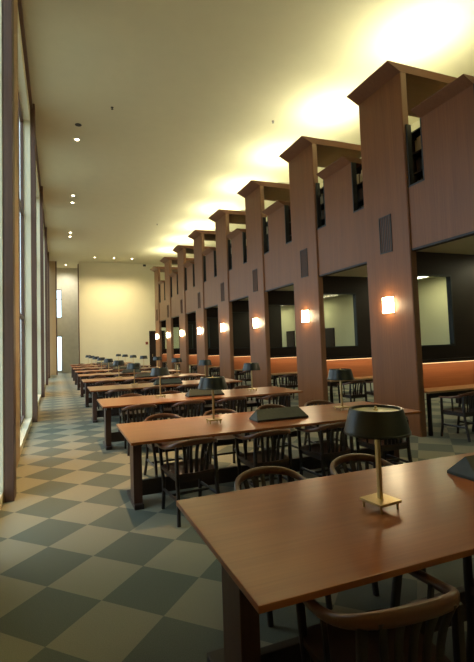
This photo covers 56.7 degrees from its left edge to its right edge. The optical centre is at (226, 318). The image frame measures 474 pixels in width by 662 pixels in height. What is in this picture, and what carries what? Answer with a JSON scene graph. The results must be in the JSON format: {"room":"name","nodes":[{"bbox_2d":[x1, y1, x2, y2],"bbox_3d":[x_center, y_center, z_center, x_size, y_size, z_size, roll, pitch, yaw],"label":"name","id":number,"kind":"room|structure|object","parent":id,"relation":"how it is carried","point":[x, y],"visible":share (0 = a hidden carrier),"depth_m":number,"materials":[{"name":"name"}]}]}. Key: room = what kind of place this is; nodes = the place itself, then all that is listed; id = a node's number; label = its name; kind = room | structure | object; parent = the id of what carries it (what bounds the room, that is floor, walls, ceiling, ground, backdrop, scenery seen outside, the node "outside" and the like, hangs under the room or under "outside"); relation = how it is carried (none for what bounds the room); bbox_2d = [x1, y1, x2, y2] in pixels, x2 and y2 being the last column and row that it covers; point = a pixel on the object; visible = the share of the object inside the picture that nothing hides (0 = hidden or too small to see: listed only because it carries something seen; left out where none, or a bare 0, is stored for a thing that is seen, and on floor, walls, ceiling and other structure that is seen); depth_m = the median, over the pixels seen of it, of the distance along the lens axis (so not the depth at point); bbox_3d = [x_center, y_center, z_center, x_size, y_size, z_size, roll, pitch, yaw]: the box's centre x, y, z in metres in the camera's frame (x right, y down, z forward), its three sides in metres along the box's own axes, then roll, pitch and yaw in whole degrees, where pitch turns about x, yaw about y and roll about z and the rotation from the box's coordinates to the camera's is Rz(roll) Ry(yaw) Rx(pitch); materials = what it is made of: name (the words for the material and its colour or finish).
{"room":"library","nodes":[
{"label":"library","id":0,"kind":"room"},
{"bbox_2d":[0,0,45,509],"bbox_3d":[-5.744,-1.244,12.966,0.220,7.700,35.300,-1,-4,-21],"label":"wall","id":1,"kind":"structure","parent":0,"point":[22,82],"depth_m":10.34,"materials":[{"name":"beige paint"}]},
{"bbox_2d":[1,0,19,502],"bbox_3d":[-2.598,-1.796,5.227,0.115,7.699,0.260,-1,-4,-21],"label":"trim","id":2,"kind":"structure","parent":1,"relation":"attached to","point":[8,166],"depth_m":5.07,"materials":[{"name":"wood"}]},
{"bbox_2d":[18,91,24,426],"bbox_3d":[-4.190,-1.377,8.713,0.065,7.130,3.647,-1,-4,-21],"label":"window","id":3,"kind":"structure","parent":1,"relation":"in","point":[20,118],"depth_m":10.11,"materials":[{"name":"clear glass"}]},
{"bbox_2d":[18,0,47,253],"bbox_3d":[-5.738,-5.016,13.235,0.060,0.139,35.300,-1,-4,-21],"label":"trim","id":4,"kind":"structure","parent":1,"relation":"attached to","point":[20,9],"depth_m":9.18,"materials":[{"name":"wood"}]},
{"bbox_2d":[30,104,37,421],"bbox_3d":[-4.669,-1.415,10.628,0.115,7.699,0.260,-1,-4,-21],"label":"trim","id":5,"kind":"structure","parent":1,"relation":"attached to","point":[32,114],"depth_m":10.51,"materials":[{"name":"wood"}]},
{"bbox_2d":[40,186,44,396],"bbox_3d":[-6.739,-1.033,16.029,0.115,7.699,0.260,-1,-4,-21],"label":"trim","id":6,"kind":"structure","parent":1,"relation":"attached to","point":[41,190],"depth_m":15.91,"materials":[{"name":"wood"}]},
{"bbox_2d":[44,227,47,384],"bbox_3d":[-8.810,-0.651,21.430,0.115,7.699,0.260,-1,-4,-21],"label":"trim","id":7,"kind":"structure","parent":1,"relation":"attached to","point":[45,231],"depth_m":21.30,"materials":[{"name":"wood"}]},
{"bbox_2d":[47,252,49,377],"bbox_3d":[-10.881,-0.269,26.832,0.115,7.699,0.260,-1,-4,-21],"label":"trim","id":8,"kind":"structure","parent":1,"relation":"attached to","point":[48,252],"depth_m":26.70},
{"bbox_2d":[49,261,55,374],"bbox_3d":[-11.790,-0.075,29.670,0.450,7.700,0.200,-1,-4,-21],"label":"wall","id":9,"kind":"structure","parent":0,"point":[52,286],"depth_m":29.60,"materials":[{"name":"paint"}]},
{"bbox_2d":[55,261,57,374],"bbox_3d":[-11.542,-0.078,29.765,0.080,7.700,0.200,-1,-4,-21],"label":"trim","id":10,"kind":"structure","parent":9,"relation":"attached to","point":[55,261],"depth_m":29.68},
{"bbox_2d":[57,268,78,372],"bbox_3d":[-11.750,0.083,32.416,2.490,7.700,0.210,-1,-4,-21],"label":"wall","id":11,"kind":"structure","parent":0,"point":[67,278],"depth_m":32.36,"materials":[{"name":"beige paint"}]},
{"bbox_2d":[78,262,192,368],"bbox_3d":[-6.418,-0.135,31.707,8.040,7.700,0.250,-1,-4,-21],"label":"wall","id":12,"kind":"structure","parent":0,"point":[117,300],"depth_m":31.09,"materials":[{"name":"beige paint"}]},
{"bbox_2d":[78,264,79,363],"bbox_3d":[-10.196,-0.019,30.250,0.060,7.550,0.290,-1,-4,-21],"label":"trim","id":13,"kind":"structure","parent":12,"relation":"attached to","point":[78,264],"depth_m":30.15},
{"bbox_2d":[149,331,165,366],"bbox_3d":[-5.068,2.276,31.968,1.140,2.830,0.150,-1,-4,-21],"label":"door","id":14,"kind":"structure","parent":12,"relation":"in","point":[152,334],"depth_m":31.88,"materials":[{"name":"black wood"}]},
{"bbox_2d":[0,368,473,661],"bbox_3d":[-1.600,2.744,16.526,10.590,0.120,40.100,-1,-4,-21],"label":"floor","id":15,"kind":"structure","parent":0,"point":[86,575],"depth_m":3.47,"materials":[{"name":"tile"}]},
{"bbox_2d":[95,380,115,408],"bbox_3d":[-3.454,2.126,12.512,0.569,0.782,0.554,-1,-4,-22],"label":"chair","id":16,"kind":"object","parent":15,"relation":"on","point":[104,381],"visible":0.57,"depth_m":12.30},
{"bbox_2d":[102,383,120,409],"bbox_3d":[-2.852,2.017,10.988,0.569,0.782,0.554,-1,-4,-22],"label":"chair","id":17,"kind":"object","parent":15,"relation":"on","point":[104,397],"visible":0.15,"depth_m":11.14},
{"bbox_2d":[73,365,150,384],"bbox_3d":[-5.640,2.737,21.612,3.625,0.750,1.164,-1,-4,-21],"label":"table","id":18,"kind":"object","parent":15,"relation":"on","point":[95,368],"visible":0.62,"depth_m":20.86,"materials":[{"name":"brown wood"}]},
{"bbox_2d":[75,367,155,389],"bbox_3d":[-4.605,2.546,18.911,3.625,0.750,1.164,-1,-4,-21],"label":"table","id":19,"kind":"object","parent":15,"relation":"on","point":[143,368],"visible":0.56,"depth_m":18.25,"materials":[{"name":"brown wood"}]},
{"bbox_2d":[105,389,131,419],"bbox_3d":[-2.416,1.935,9.820,0.569,0.782,0.554,-1,-4,-22],"label":"chair","id":20,"kind":"object","parent":15,"relation":"on","point":[128,391],"visible":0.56,"depth_m":9.64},
{"bbox_2d":[78,369,180,396],"bbox_3d":[-3.569,2.355,16.211,3.625,0.750,1.164,-1,-4,-21],"label":"table","id":21,"kind":"object","parent":15,"relation":"on","point":[81,376],"visible":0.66,"depth_m":15.66,"materials":[{"name":"brown wood"}]},
{"bbox_2d":[118,393,148,431],"bbox_3d":[-1.773,1.826,8.302,0.569,0.782,0.554,0,-4,-25],"label":"chair","id":22,"kind":"object","parent":15,"relation":"on","point":[130,394],"visible":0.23,"depth_m":8.37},
{"bbox_2d":[121,404,156,455],"bbox_3d":[-1.413,1.746,7.137,0.569,0.782,0.554,-1,-4,-20],"label":"chair","id":23,"kind":"object","parent":15,"relation":"on","point":[152,407],"visible":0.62,"depth_m":6.97,"materials":[{"name":"wood"}]},
{"bbox_2d":[81,373,204,406],"bbox_3d":[-2.534,2.164,13.510,3.625,0.750,1.164,-1,-4,-21],"label":"table","id":24,"kind":"object","parent":15,"relation":"on","point":[87,382],"visible":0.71,"depth_m":13.04,"materials":[{"name":"brown wood"}]},
{"bbox_2d":[135,373,157,377],"bbox_3d":[-2.477,1.719,13.437,0.680,0.125,0.252,-1,-4,-22],"label":"book stand","id":25,"kind":"object","parent":24,"relation":"on","point":[138,375],"visible":0.68,"depth_m":13.35,"materials":[{"name":"black metal"}]},
{"bbox_2d":[135,381,156,412],"bbox_3d":[-2.107,2.011,11.312,0.569,0.782,0.554,0,-4,-25],"label":"chair","id":26,"kind":"object","parent":15,"relation":"on","point":[138,391],"visible":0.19,"depth_m":11.45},
{"bbox_2d":[141,386,165,418],"bbox_3d":[-1.678,1.928,10.126,0.569,0.782,0.554,-1,-3,-18],"label":"chair","id":27,"kind":"object","parent":15,"relation":"on","point":[163,389],"visible":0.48,"depth_m":9.94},
{"bbox_2d":[150,266,177,366],"bbox_3d":[-3.641,0.103,27.286,1.930,6.530,1.170,-1,-4,-21],"label":"pier","id":28,"kind":"object","parent":15,"relation":"on","point":[156,269],"visible":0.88,"depth_m":26.86,"materials":[{"name":"brown wood"}]},
{"bbox_2d":[157,280,165,320],"bbox_3d":[-3.725,-1.046,25.779,0.495,2.295,1.736,-1,-4,-21],"label":"panel","id":29,"kind":"object","parent":28,"relation":"attached to","point":[162,307],"visible":0.7,"depth_m":25.76,"materials":[{"name":"red wood"}]},
{"bbox_2d":[87,378,241,422],"bbox_3d":[-1.498,1.973,10.810,3.625,0.750,1.164,-1,-4,-21],"label":"table","id":30,"kind":"object","parent":15,"relation":"on","point":[96,413],"visible":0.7,"depth_m":10.29,"materials":[{"name":"brown wood"}]},
{"bbox_2d":[127,363,141,385],"bbox_3d":[-2.233,1.332,10.592,0.354,0.552,0.354,0,-4,-26],"label":"table lamp","id":31,"kind":"object","parent":30,"relation":"on","point":[134,366],"visible":1,"depth_m":10.49,"materials":[{"name":"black metal"}]},
{"bbox_2d":[153,378,182,384],"bbox_3d":[-1.438,1.528,10.737,0.680,0.125,0.252,-1,-4,-20],"label":"book stand","id":32,"kind":"object","parent":30,"relation":"on","point":[174,380],"visible":1,"depth_m":10.69,"materials":[{"name":"black metal"}]},
{"bbox_2d":[198,360,211,375],"bbox_3d":[-0.553,1.314,11.238,0.354,0.552,0.354,-1,-4,-22],"label":"table lamp","id":33,"kind":"object","parent":30,"relation":"on","point":[201,362],"visible":0.87,"depth_m":11.12,"materials":[{"name":"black metal"}]},
{"bbox_2d":[144,413,189,476],"bbox_3d":[-0.773,1.637,5.626,0.569,0.782,0.554,0,-4,-24],"label":"chair","id":34,"kind":"object","parent":15,"relation":"on","point":[153,446],"visible":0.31,"depth_m":5.64,"materials":[{"name":"wood"}]},
{"bbox_2d":[159,391,186,419],"bbox_3d":[-1.054,1.818,8.581,0.569,0.782,0.554,-1,-3,-17],"label":"chair","id":35,"kind":"object","parent":15,"relation":"on","point":[162,409],"visible":0.31,"depth_m":8.55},
{"bbox_2d":[160,257,193,369],"bbox_3d":[-2.605,-0.088,24.585,1.930,6.530,1.170,-1,-4,-21],"label":"pier","id":36,"kind":"object","parent":15,"relation":"on","point":[168,261],"visible":0.88,"depth_m":24.16,"materials":[{"name":"brown wood"}]},
{"bbox_2d":[161,320,192,361],"bbox_3d":[-3.027,1.707,27.200,2.178,3.279,0.252,-1,-4,-21],"label":"wall","id":37,"kind":"structure","parent":15,"relation":"on","point":[163,323],"depth_m":27.29,"materials":[{"name":"brown"}]},
{"bbox_2d":[173,384,197,414],"bbox_3d":[-0.945,1.920,10.397,0.569,0.782,0.554,-1,-4,-22],"label":"chair","id":38,"kind":"object","parent":15,"relation":"on","point":[192,386],"visible":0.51,"depth_m":10.21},
{"bbox_2d":[157,437,219,526],"bbox_3d":[-0.369,1.554,4.415,0.569,0.782,0.554,0,-4,-27],"label":"chair","id":39,"kind":"object","parent":15,"relation":"on","point":[197,468],"visible":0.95,"depth_m":4.29,"materials":[{"name":"wood"}]},
{"bbox_2d":[170,400,207,446],"bbox_3d":[-0.630,1.736,7.403,0.569,0.782,0.554,-1,-4,-19],"label":"chair","id":40,"kind":"object","parent":15,"relation":"on","point":[188,402],"visible":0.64,"depth_m":7.23,"materials":[{"name":"wood"}]},
{"bbox_2d":[173,317,209,374],"bbox_3d":[-1.991,1.516,24.499,2.178,3.279,0.252,-1,-4,-21],"label":"wall","id":41,"kind":"structure","parent":15,"relation":"on","point":[175,320],"depth_m":24.62,"materials":[{"name":"brown"}]},
{"bbox_2d":[172,245,214,380],"bbox_3d":[-1.570,-0.279,21.885,1.930,6.530,1.170,-1,-4,-21],"label":"pier","id":42,"kind":"object","parent":15,"relation":"on","point":[181,250],"visible":0.91,"depth_m":21.45,"materials":[{"name":"brown wood"}]},
{"bbox_2d":[97,386,302,449],"bbox_3d":[-0.463,1.782,8.109,3.625,0.750,1.164,-1,-4,-21],"label":"table","id":43,"kind":"object","parent":15,"relation":"on","point":[107,404],"visible":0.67,"depth_m":7.69,"materials":[{"name":"brown wood"}]},
{"bbox_2d":[150,367,169,398],"bbox_3d":[-1.198,1.141,7.892,0.354,0.552,0.354,0,-4,-26],"label":"table lamp","id":44,"kind":"object","parent":43,"relation":"on","point":[158,371],"visible":1,"depth_m":7.79,"materials":[{"name":"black metal"}]},
{"bbox_2d":[185,389,223,396],"bbox_3d":[-0.404,1.338,8.037,0.680,0.125,0.252,-1,-4,-20],"label":"book stand","id":45,"kind":"object","parent":43,"relation":"on","point":[192,392],"visible":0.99,"depth_m":7.96,"materials":[{"name":"black metal"}]},
{"bbox_2d":[243,363,260,391],"bbox_3d":[0.482,1.123,8.537,0.354,0.552,0.354,0,-4,-24],"label":"table lamp","id":46,"kind":"object","parent":43,"relation":"on","point":[251,367],"visible":1,"depth_m":8.43,"materials":[{"name":"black metal"}]},
{"bbox_2d":[188,313,218,365],"bbox_3d":[-0.956,1.325,21.799,2.178,3.279,0.252,-1,-4,-21],"label":"wall","id":47,"kind":"structure","parent":15,"relation":"on","point":[212,322],"depth_m":21.93,"materials":[{"name":"brown"}]},
{"bbox_2d":[188,230,230,376],"bbox_3d":[-0.535,-0.469,19.184,1.930,6.530,1.170,-1,-4,-21],"label":"pier","id":48,"kind":"object","parent":15,"relation":"on","point":[199,236],"visible":0.88,"depth_m":18.80,"materials":[{"name":"brown wood"}]},
{"bbox_2d":[197,401,222,414],"bbox_3d":[-0.338,1.812,8.880,0.569,0.782,0.554,-1,-4,-21],"label":"chair","id":49,"kind":"object","parent":15,"relation":"on","point":[208,407],"visible":0.11,"depth_m":8.80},
{"bbox_2d":[203,409,247,462],"bbox_3d":[-0.029,1.627,5.880,0.569,0.782,0.554,-1,-4,-21],"label":"chair","id":50,"kind":"object","parent":15,"relation":"on","point":[223,440],"visible":0.34,"depth_m":5.88,"materials":[{"name":"wood"}]},
{"bbox_2d":[207,307,250,373],"bbox_3d":[0.079,1.134,19.098,2.178,3.279,0.252,-1,-4,-21],"label":"wall","id":51,"kind":"structure","parent":15,"relation":"on","point":[241,328],"depth_m":19.32,"materials":[{"name":"brown"}]},
{"bbox_2d":[214,396,250,441],"bbox_3d":[0.078,1.729,7.687,0.569,0.782,0.554,-1,-4,-22],"label":"chair","id":52,"kind":"object","parent":15,"relation":"on","point":[244,399],"visible":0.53,"depth_m":7.53,"materials":[{"name":"wood"}]},
{"bbox_2d":[208,209,266,389],"bbox_3d":[0.501,-0.660,16.484,1.930,6.530,1.170,-1,-4,-21],"label":"pier","id":53,"kind":"object","parent":15,"relation":"on","point":[222,218],"visible":0.86,"depth_m":16.12,"materials":[{"name":"brown wood"}]},
{"bbox_2d":[220,282,223,301],"bbox_3d":[-0.165,-0.993,16.252,0.012,0.690,0.320,-1,-4,-21],"label":"vent grille","id":54,"kind":"object","parent":53,"relation":"attached to","point":[221,283],"depth_m":16.26,"materials":[{"name":"black metal"}]},
{"bbox_2d":[239,371,250,385],"bbox_3d":[0.780,2.152,15.393,0.569,0.782,0.554,-1,-4,-20],"label":"chair","id":55,"kind":"object","parent":15,"relation":"on","point":[245,379],"visible":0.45,"depth_m":15.21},
{"bbox_2d":[233,385,261,410],"bbox_3d":[0.412,1.804,9.186,0.569,0.782,0.554,-1,-4,-22],"label":"chair","id":56,"kind":"object","parent":15,"relation":"on","point":[250,403],"visible":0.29,"depth_m":9.19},
{"bbox_2d":[232,300,283,383],"bbox_3d":[1.115,0.943,16.398,2.178,3.279,0.252,-1,-4,-21],"label":"wall","id":57,"kind":"structure","parent":15,"relation":"on","point":[241,355],"depth_m":16.64,"materials":[{"name":"brown"}]},
{"bbox_2d":[233,429,293,486],"bbox_3d":[0.413,1.545,4.715,0.569,0.782,0.554,-1,-4,-23],"label":"chair","id":58,"kind":"object","parent":15,"relation":"on","point":[268,457],"visible":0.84,"depth_m":4.58,"materials":[{"name":"wood"}]},
{"bbox_2d":[237,180,289,399],"bbox_3d":[1.536,-0.851,13.783,1.930,6.530,1.170,-1,-4,-21],"label":"pier","id":59,"kind":"object","parent":15,"relation":"on","point":[255,192],"visible":0.92,"depth_m":13.44,"materials":[{"name":"brown wood"}]},
{"bbox_2d":[252,269,257,291],"bbox_3d":[0.871,-1.183,13.552,0.012,0.690,0.320,-1,-4,-21],"label":"vent grille","id":60,"kind":"object","parent":59,"relation":"attached to","point":[254,271],"depth_m":13.54,"materials":[{"name":"black metal"}]},
{"bbox_2d":[116,401,421,509],"bbox_3d":[0.572,1.591,5.409,3.625,0.750,1.164,-1,-4,-21],"label":"table","id":61,"kind":"object","parent":15,"relation":"on","point":[137,434],"visible":0.73,"depth_m":4.97,"materials":[{"name":"brown wood"}]},
{"bbox_2d":[198,376,227,423],"bbox_3d":[-0.163,0.951,5.191,0.354,0.552,0.354,-1,-4,-19],"label":"table lamp","id":62,"kind":"object","parent":61,"relation":"on","point":[212,383],"visible":1,"depth_m":5.09,"materials":[{"name":"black metal"}]},
{"bbox_2d":[249,406,307,422],"bbox_3d":[0.632,1.147,5.336,0.680,0.125,0.252,-1,-4,-20],"label":"book stand","id":63,"kind":"object","parent":61,"relation":"on","point":[295,412],"visible":1,"depth_m":5.28,"materials":[{"name":"black metal"}]},
{"bbox_2d":[327,368,353,410],"bbox_3d":[1.517,0.932,5.837,0.354,0.552,0.354,-1,-4,-20],"label":"table lamp","id":64,"kind":"object","parent":61,"relation":"on","point":[340,374],"visible":0.98,"depth_m":5.74,"materials":[{"name":"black metal"}]},
{"bbox_2d":[255,393,290,407],"bbox_3d":[0.874,1.719,7.983,0.569,0.782,0.554,0,-4,-23],"label":"chair","id":65,"kind":"object","parent":15,"relation":"on","point":[280,395],"visible":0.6,"depth_m":7.82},
{"bbox_2d":[257,404,300,450],"bbox_3d":[0.713,1.620,6.170,0.569,0.782,0.554,0,-4,-24],"label":"chair","id":66,"kind":"object","parent":15,"relation":"on","point":[267,406],"visible":0.18,"depth_m":6.24,"materials":[{"name":"wood"}]},
{"bbox_2d":[268,291,296,372],"bbox_3d":[2.150,0.752,13.697,2.178,3.279,0.252,-1,-4,-21],"label":"wall","id":67,"kind":"structure","parent":15,"relation":"on","point":[283,359],"depth_m":13.58,"materials":[{"name":"brown"}]},
{"bbox_2d":[270,355,296,357],"bbox_3d":[2.175,1.152,13.629,2.068,0.067,0.160,-1,-4,-21],"label":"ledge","id":68,"kind":"object","parent":67,"relation":"attached to","point":[271,356],"depth_m":13.42,"materials":[{"name":"white"}]},
{"bbox_2d":[234,466,332,626],"bbox_3d":[0.344,1.444,2.937,0.569,0.782,0.554,-1,-4,-21],"label":"chair","id":69,"kind":"object","parent":15,"relation":"on","point":[260,471],"visible":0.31,"depth_m":3.14,"materials":[{"name":"wood"}]},
{"bbox_2d":[271,372,296,399],"bbox_3d":[2.258,2.001,13.434,2.050,0.750,0.460,-1,-4,-21],"label":"desk","id":70,"kind":"object","parent":15,"relation":"on","point":[275,375],"visible":0.26,"depth_m":13.00,"materials":[{"name":"brown wood"}]},
{"bbox_2d":[279,374,297,398],"bbox_3d":[1.834,1.961,12.700,0.569,0.782,0.554,-1,-3,-16],"label":"chair","id":71,"kind":"object","parent":15,"relation":"on","point":[289,385],"visible":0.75,"depth_m":12.53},
{"bbox_2d":[279,136,360,406],"bbox_3d":[2.571,-1.042,11.083,1.930,6.530,1.170,-1,-4,-21],"label":"pier","id":72,"kind":"object","parent":15,"relation":"on","point":[304,157],"visible":0.9,"depth_m":10.76,"materials":[{"name":"brown wood"}]},
{"bbox_2d":[300,248,307,277],"bbox_3d":[1.906,-1.374,10.851,0.012,0.690,0.320,-1,-4,-21],"label":"vent grille","id":73,"kind":"object","parent":72,"relation":"attached to","point":[303,251],"depth_m":10.85,"materials":[{"name":"black metal"}]},
{"bbox_2d":[302,310,309,322],"bbox_3d":[1.906,-0.062,10.758,0.105,0.300,0.260,-1,-4,-21],"label":"wall sconce","id":74,"kind":"object","parent":72,"relation":"attached to","point":[305,314],"visible":1,"depth_m":10.66,"materials":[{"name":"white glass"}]},
{"bbox_2d":[176,452,473,661],"bbox_3d":[1.608,1.400,2.708,3.625,0.750,1.164,-1,-4,-21],"label":"table","id":75,"kind":"object","parent":15,"relation":"on","point":[277,546],"visible":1,"depth_m":2.09,"materials":[{"name":"brown wood"}]},
{"bbox_2d":[344,404,411,513],"bbox_3d":[0.832,0.757,2.416,0.354,0.552,0.354,0,-4,-28],"label":"table lamp","id":76,"kind":"object","parent":75,"relation":"on","point":[376,422],"visible":1,"depth_m":2.33,"materials":[{"name":"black metal"}]},
{"bbox_2d":[354,407,397,411],"bbox_3d":[0.823,0.511,2.430,0.262,0.012,0.262,0,-4,-28],"label":"diffuser","id":77,"kind":"object","parent":76,"relation":"attached to","point":[356,409],"depth_m":2.45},
{"bbox_2d":[447,455,473,480],"bbox_3d":[1.853,0.970,2.985,0.680,0.125,0.252,-1,-4,-21],"label":"book stand","id":78,"kind":"object","parent":75,"relation":"on","point":[464,468],"visible":1,"depth_m":2.89,"materials":[{"name":"black metal"}]},
{"bbox_2d":[295,422,356,476],"bbox_3d":[1.142,1.537,4.995,0.569,0.782,0.554,0,-4,-24],"label":"chair","id":79,"kind":"object","parent":15,"relation":"on","point":[322,451],"visible":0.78,"depth_m":4.86,"materials":[{"name":"wood"}]},
{"bbox_2d":[304,400,347,446],"bbox_3d":[1.434,1.612,6.445,0.569,0.782,0.554,-1,-3,-19],"label":"chair","id":80,"kind":"object","parent":15,"relation":"on","point":[312,402],"visible":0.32,"depth_m":6.54,"materials":[{"name":"wood"}]},
{"bbox_2d":[323,276,372,376],"bbox_3d":[3.186,0.561,10.996,2.178,3.279,0.252,-1,-4,-21],"label":"wall","id":81,"kind":"structure","parent":15,"relation":"on","point":[357,358],"depth_m":11.09,"materials":[{"name":"brown"}]},
{"bbox_2d":[326,355,371,360],"bbox_3d":[3.211,0.961,10.928,2.068,0.067,0.160,-1,-4,-21],"label":"light","id":82,"kind":"object","parent":81,"relation":"attached to","point":[328,357],"depth_m":10.85,"materials":[{"name":"white"}]},
{"bbox_2d":[327,376,372,402],"bbox_3d":[3.293,1.810,10.734,2.050,0.750,0.460,-1,-4,-21],"label":"desk","id":83,"kind":"object","parent":15,"relation":"on","point":[366,378],"visible":0.32,"depth_m":10.31,"materials":[{"name":"brown wood"}]},
{"bbox_2d":[336,380,366,402],"bbox_3d":[2.870,1.770,10.000,0.569,0.782,0.554,-1,-4,-22],"label":"chair","id":84,"kind":"object","parent":15,"relation":"on","point":[354,394],"visible":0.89,"depth_m":9.86,"materials":[{"name":"wood"}]},
{"bbox_2d":[330,453,425,595],"bbox_3d":[1.063,1.437,3.213,0.569,0.782,0.554,-1,-4,-21],"label":"chair","id":85,"kind":"object","parent":15,"relation":"on","point":[358,457],"visible":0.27,"depth_m":3.42,"materials":[{"name":"wood"}]},
{"bbox_2d":[296,570,465,661],"bbox_3d":[0.597,1.363,1.687,0.569,0.782,0.554,-1,-3,-18],"label":"chair","id":86,"kind":"object","parent":15,"relation":"on","point":[384,634],"visible":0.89,"depth_m":1.57,"materials":[{"name":"wood"}]},
{"bbox_2d":[355,416,412,470],"bbox_3d":[1.887,1.529,5.281,0.569,0.782,0.554,-1,-4,-19],"label":"chair","id":87,"kind":"object","parent":15,"relation":"on","point":[395,444],"visible":0.27,"depth_m":5.17,"materials":[{"name":"wood"}]},
{"bbox_2d":[347,60,456,436],"bbox_3d":[3.607,-1.233,8.382,1.930,6.530,1.170,-1,-4,-21],"label":"pier","id":88,"kind":"object","parent":15,"relation":"on","point":[385,100],"visible":0.92,"depth_m":8.04,"materials":[{"name":"red wood"}]},
{"bbox_2d":[378,214,392,254],"bbox_3d":[2.941,-1.565,8.150,0.012,0.690,0.320,-1,-4,-21],"label":"vent grille","id":89,"kind":"object","parent":88,"relation":"attached to","point":[385,221],"depth_m":8.15,"materials":[{"name":"black metal"}]},
{"bbox_2d":[382,296,394,313],"bbox_3d":[2.941,-0.253,8.058,0.105,0.300,0.260,-1,-4,-21],"label":"wall sconce","id":90,"kind":"object","parent":88,"relation":"attached to","point":[388,302],"visible":1,"depth_m":7.98,"materials":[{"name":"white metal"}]},
{"bbox_2d":[416,251,473,387],"bbox_3d":[4.221,0.371,8.296,2.178,3.279,0.252,-1,-4,-21],"label":"wall","id":91,"kind":"structure","parent":15,"relation":"on","point":[452,364],"depth_m":8.41,"materials":[{"name":"black paint"}]},
{"bbox_2d":[422,357,473,363],"bbox_3d":[4.246,0.770,8.228,2.068,0.067,0.160,-1,-4,-21],"label":"light","id":92,"kind":"object","parent":91,"relation":"attached to","point":[425,360],"depth_m":8.16,"materials":[{"name":"white"}]},
{"bbox_2d":[424,384,473,435],"bbox_3d":[4.329,1.619,8.033,2.050,0.750,0.460,-1,-4,-21],"label":"desk","id":93,"kind":"object","parent":15,"relation":"on","point":[446,391],"visible":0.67,"depth_m":7.65,"materials":[{"name":"brown wood"}]},
{"bbox_2d":[438,391,473,441],"bbox_3d":[3.916,1.579,7.303,0.569,0.782,0.554,0,-4,-26],"label":"chair","id":94,"kind":"object","parent":15,"relation":"on","point":[458,411],"visible":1,"depth_m":7.19,"materials":[{"name":"wood"}]},
{"bbox_2d":[463,555,473,661],"bbox_3d":[1.469,1.354,2.029,0.569,0.782,0.554,-1,-4,-22],"label":"chair","id":95,"kind":"object","parent":15,"relation":"on","point":[467,561],"visible":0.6,"depth_m":2.13,"materials":[{"name":"wood"}]},
{"bbox_2d":[22,0,473,267],"bbox_3d":[-1.859,-5.074,16.980,10.590,0.150,40.100,-1,-4,-21],"label":"ceiling","id":96,"kind":"structure","parent":0,"point":[195,89],"depth_m":10.47,"materials":[{"name":"paint"}]},
{"bbox_2d":[208,120,455,402],"bbox_3d":[3.777,-1.347,16.623,0.200,7.700,35.900,-1,-4,-21],"label":"wall","id":97,"kind":"structure","parent":0,"point":[433,307],"depth_m":12.23,"materials":[{"name":"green paint"}]},
{"bbox_2d":[286,331,295,381],"bbox_3d":[2.770,1.603,18.964,0.060,2.150,0.680,-1,-4,-21],"label":"door","id":98,"kind":"structure","parent":97,"relation":"in","point":[290,335],"depth_m":18.95,"materials":[{"name":"black wood"}]},
{"bbox_2d":[325,328,336,386],"bbox_3d":[3.806,1.412,16.263,0.060,2.150,0.680,-1,-4,-21],"label":"door","id":99,"kind":"structure","parent":97,"relation":"in","point":[329,332],"depth_m":16.21,"materials":[{"name":"black wood"}]},
{"bbox_2d":[194,236,473,312],"bbox_3d":[2.811,-1.064,13.874,3.580,0.320,30.904,-1,-4,-21],"label":"ceiling","id":100,"kind":"structure","parent":0,"point":[465,245],"depth_m":8.33,"materials":[{"name":"paint"}]},
{"bbox_2d":[168,272,178,317],"bbox_3d":[-2.690,-1.237,23.079,0.495,2.295,1.736,-1,-4,-21],"label":"panel","id":101,"kind":"object","parent":100,"relation":"attached to","point":[174,275],"visible":0.76,"depth_m":23.08,"materials":[{"name":"red wood"}]},
{"bbox_2d":[182,261,195,313],"bbox_3d":[-1.654,-1.428,20.378,0.495,2.295,1.736,-1,-4,-21],"label":"panel","id":102,"kind":"object","parent":100,"relation":"attached to","point":[190,305],"visible":0.75,"depth_m":20.32,"materials":[{"name":"red wood"}]},
{"bbox_2d":[201,247,217,308],"bbox_3d":[-0.619,-1.619,17.678,0.495,2.295,1.736,-1,-4,-21],"label":"panel","id":103,"kind":"object","parent":100,"relation":"attached to","point":[209,260],"visible":0.8,"depth_m":17.63,"materials":[{"name":"red wood"}]},
{"bbox_2d":[226,228,247,301],"bbox_3d":[0.416,-1.810,14.977,0.495,2.295,1.736,-1,-4,-21],"label":"panel","id":104,"kind":"object","parent":100,"relation":"attached to","point":[238,273],"visible":0.84,"depth_m":14.91,"materials":[{"name":"red wood"}]},
{"bbox_2d":[262,200,293,291],"bbox_3d":[1.452,-2.001,12.277,0.495,2.295,1.736,-1,-4,-21],"label":"panel","id":105,"kind":"object","parent":100,"relation":"attached to","point":[278,261],"visible":0.85,"depth_m":12.20,"materials":[{"name":"red wood"}]},
{"bbox_2d":[288,187,324,240],"bbox_3d":[2.168,-2.296,12.572,0.330,2.030,2.878,-1,-4,-21],"label":"bookcase","id":106,"kind":"object","parent":100,"relation":"on","point":[321,189],"visible":0.02,"depth_m":11.82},
{"bbox_2d":[315,156,366,276],"bbox_3d":[2.487,-2.192,9.576,0.495,2.295,1.736,-1,-4,-21],"label":"panel","id":107,"kind":"object","parent":100,"relation":"attached to","point":[342,239],"visible":0.88,"depth_m":9.48,"materials":[{"name":"red wood"}]},
{"bbox_2d":[356,165,363,206],"bbox_3d":[3.203,-2.486,9.871,0.330,2.030,2.878,-1,-4,-21],"label":"bookcase","id":108,"kind":"object","parent":100,"relation":"on","point":[358,170],"visible":0.02,"depth_m":10.12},
{"bbox_2d":[411,127,422,182],"bbox_3d":[4.239,-2.677,7.171,0.330,2.030,2.878,-1,-4,-21],"label":"bookcase","id":109,"kind":"object","parent":100,"relation":"on","point":[416,133],"visible":0.1,"depth_m":8.46,"materials":[{"name":"wood"}]},
{"bbox_2d":[405,74,473,250],"bbox_3d":[3.522,-2.383,6.875,0.495,2.295,1.736,-1,-4,-21],"label":"panel","id":110,"kind":"object","parent":100,"relation":"attached to","point":[441,204],"visible":1,"depth_m":6.93,"materials":[{"name":"red wood"}]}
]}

